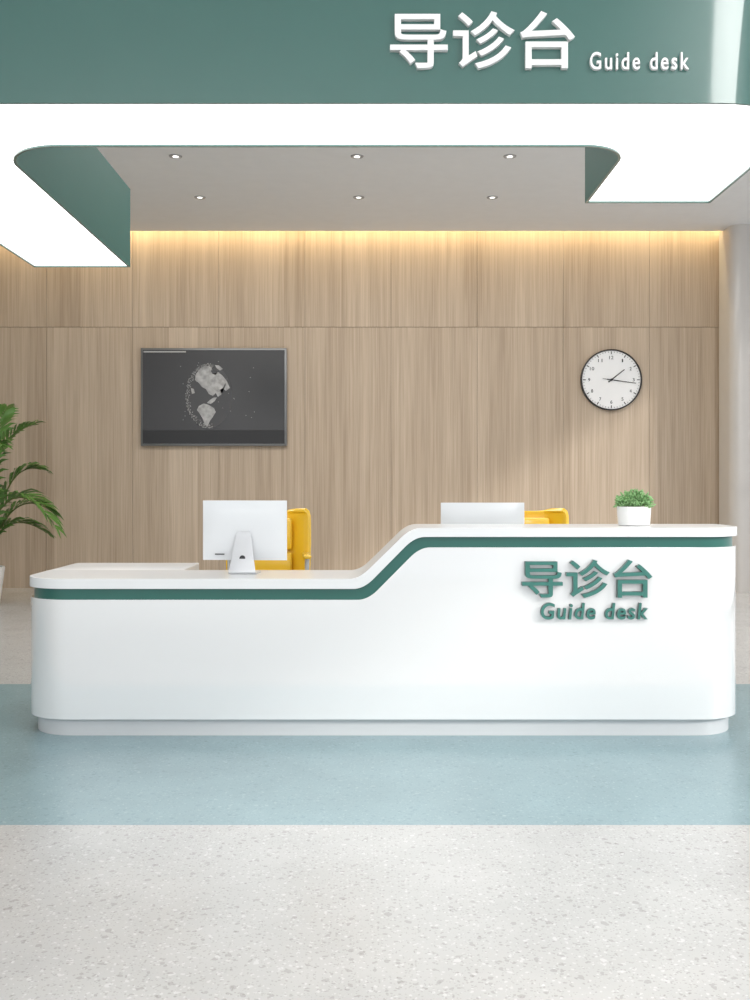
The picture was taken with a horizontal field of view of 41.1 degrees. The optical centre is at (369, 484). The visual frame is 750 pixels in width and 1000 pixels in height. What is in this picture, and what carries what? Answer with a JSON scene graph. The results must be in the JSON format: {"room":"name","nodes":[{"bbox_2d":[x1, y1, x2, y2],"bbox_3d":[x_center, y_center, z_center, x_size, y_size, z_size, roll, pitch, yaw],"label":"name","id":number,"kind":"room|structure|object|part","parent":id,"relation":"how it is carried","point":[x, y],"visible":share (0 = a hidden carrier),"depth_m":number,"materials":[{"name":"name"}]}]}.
{"room":"hospital interior","nodes":[
{"label":"hospital interior","id":0,"kind":"room"},
{"bbox_2d":[0,231,721,587],"bbox_3d":[-0.250,-1.180,13.450,14.500,5.100,0.300,0,0,0],"label":"wall","id":1,"kind":"structure","parent":0,"point":[426,370],"depth_m":13.30,"materials":[{"name":"brown wood"}]},
{"bbox_2d":[141,348,286,445],"bbox_3d":[-2.067,-1.166,13.258,1.934,1.298,0.081,0,0,0],"label":"wall tv","id":2,"kind":"object","parent":1,"relation":"attached to","point":[190,396],"visible":1,"depth_m":13.22,"materials":[{"name":"black plastic"}]},
{"bbox_3d":[-2.130,-1.177,13.222,0.608,0.846,0.001,0,0,0],"label":"globe","id":3,"kind":"part","parent":2,"relation":"part of"},
{"bbox_2d":[580,349,641,410],"bbox_3d":[3.200,-1.395,13.269,0.810,0.810,0.060,0,0,0],"label":"wall clock","id":4,"kind":"object","parent":1,"relation":"attached to","point":[610,379],"visible":1,"depth_m":13.26,"materials":[{"name":"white plastic"}]},
{"bbox_2d":[0,588,749,999],"bbox_3d":[-0.250,1.430,4.800,14.500,0.120,17.600,0,0,0],"label":"floor","id":5,"kind":"structure","parent":0,"point":[133,867],"depth_m":3.65,"materials":[{"name":"stone"}]},
{"bbox_2d":[0,403,65,598],"bbox_3d":[-4.484,0.188,11.304,2.168,2.364,2.122,0,0,0],"label":"potted palm","id":6,"kind":"object","parent":5,"relation":"on","point":[6,415],"visible":1,"depth_m":11.49,"materials":[{"name":"green plant"}]},
{"bbox_2d":[0,565,4,598],"bbox_3d":[-4.420,1.150,11.400,0.490,0.440,0.490,0,0,0],"label":"pot","id":7,"kind":"object","parent":6,"relation":"attached to","point":[2,568],"depth_m":11.40,"materials":[{"name":"white ceramic"}]},
{"bbox_2d":[226,508,310,569],"bbox_3d":[-0.714,0.768,7.033,0.614,1.204,0.600,0,0,-6],"label":"office chair","id":8,"kind":"object","parent":5,"relation":"on","point":[298,519],"visible":0.11,"depth_m":7.22,"materials":[{"name":"leather"}]},
{"bbox_3d":[-0.448,0.495,7.038,0.056,0.030,0.340,0,0,-6],"label":"arm","id":9,"kind":"part","parent":8,"relation":"part of"},
{"bbox_3d":[-0.443,0.728,7.043,0.030,0.445,0.050,0,0,-6],"label":"arm post","id":10,"kind":"part","parent":8,"relation":"part of","materials":[{"name":"metal"}]},
{"bbox_2d":[30,524,736,734],"bbox_3d":[0.075,0.802,6.001,4.000,1.136,1.198,0,0,0],"label":"reception desk","id":11,"kind":"object","parent":5,"relation":"on","point":[448,629],"visible":0.99,"depth_m":5.44,"materials":[{"name":"white laminate"}]},
{"bbox_2d":[203,500,286,573],"bbox_3d":[-0.726,0.300,5.783,0.490,0.420,0.155,0,0,4],"label":"desktop monitor","id":12,"kind":"object","parent":11,"relation":"on","point":[242,532],"visible":1,"depth_m":5.77,"materials":[{"name":"white plastic"}]},
{"bbox_2d":[30,524,736,588],"bbox_3d":[0.075,0.399,5.715,4.000,0.332,0.570,0,0,0],"label":"countertop","id":13,"kind":"structure","parent":11,"relation":"on","point":[360,577],"depth_m":5.43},
{"bbox_2d":[441,503,523,523],"bbox_3d":[0.701,0.360,6.202,0.520,0.500,0.155,0,0,-2],"label":"desktop monitor","id":14,"kind":"object","parent":11,"relation":"on","point":[451,513],"visible":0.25,"depth_m":6.20,"materials":[{"name":"white plastic"}]},
{"bbox_2d":[613,488,655,525],"bbox_3d":[1.522,0.125,5.761,0.242,0.217,0.249,0,0,0],"label":"potted succulent","id":15,"kind":"object","parent":11,"relation":"on","point":[634,508],"visible":1,"depth_m":5.69,"materials":[{"name":"green plant"}]},
{"bbox_2d":[617,506,650,525],"bbox_3d":[1.520,0.178,5.760,0.192,0.110,0.192,0,0,0],"label":"pot","id":16,"kind":"object","parent":15,"relation":"attached to","point":[626,515],"depth_m":5.68,"materials":[{"name":"white ceramic"}]},
{"bbox_2d":[524,508,568,523],"bbox_3d":[1.123,0.768,7.133,0.614,1.204,0.600,0,0,6],"label":"office chair","id":17,"kind":"object","parent":5,"relation":"on","point":[551,515],"visible":0.1,"depth_m":7.31,"materials":[{"name":"leather"}]},
{"bbox_2d":[97,147,749,230],"bbox_3d":[-0.250,-3.522,4.800,14.500,0.415,17.600,0,0,0],"label":"ceiling","id":18,"kind":"structure","parent":0,"point":[244,188],"depth_m":11.29,"materials":[{"name":"paint"}]},
{"bbox_2d":[169,154,181,158],"bbox_3d":[-1.960,-3.311,10.080,0.132,0.008,0.132,0,0,0],"label":"recessed light","id":19,"kind":"object","parent":18,"relation":"in","point":[174,156],"visible":1,"depth_m":10.07,"materials":[{"name":"metal"}]},
{"bbox_2d":[194,196,205,198],"bbox_3d":[-1.960,-3.311,11.520,0.132,0.008,0.132,0,0,0],"label":"recessed light","id":20,"kind":"object","parent":18,"relation":"in","point":[195,197],"visible":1,"depth_m":11.51,"materials":[{"name":"metal"}]},
{"bbox_2d":[351,154,363,158],"bbox_3d":[-0.130,-3.311,10.080,0.132,0.008,0.132,0,0,0],"label":"recessed light","id":21,"kind":"object","parent":18,"relation":"in","point":[354,156],"visible":1,"depth_m":10.07,"materials":[{"name":"metal"}]},
{"bbox_2d":[353,196,363,198],"bbox_3d":[-0.130,-3.311,11.520,0.132,0.008,0.132,0,0,0],"label":"recessed light","id":22,"kind":"object","parent":18,"relation":"in","point":[354,197],"visible":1,"depth_m":11.51,"materials":[{"name":"metal"}]},
{"bbox_2d":[0,0,749,266],"bbox_3d":[-0.257,-2.422,5.506,4.206,1.785,3.047,0,0,0],"label":"ceiling canopy","id":23,"kind":"object","parent":18,"relation":"attached to","point":[655,93],"depth_m":4.01,"materials":[{"name":"white paint"}]},
{"bbox_2d":[487,196,497,198],"bbox_3d":[1.410,-3.311,11.520,0.132,0.008,0.132,0,0,0],"label":"recessed light","id":24,"kind":"object","parent":18,"relation":"in","point":[488,197],"visible":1,"depth_m":11.51,"materials":[{"name":"metal"}]},
{"bbox_2d":[503,154,515,158],"bbox_3d":[1.410,-3.311,10.080,0.132,0.008,0.132,0,0,0],"label":"recessed light","id":25,"kind":"object","parent":18,"relation":"in","point":[507,156],"visible":1,"depth_m":10.07,"materials":[{"name":"metal"}]},
{"bbox_2d":[719,224,749,592],"bbox_3d":[5.250,-0.973,12.999,1.300,4.685,0.599,0,0,0],"label":"wall","id":26,"kind":"structure","parent":0,"point":[734,241],"depth_m":12.73,"materials":[{"name":"white paint"}]}
]}

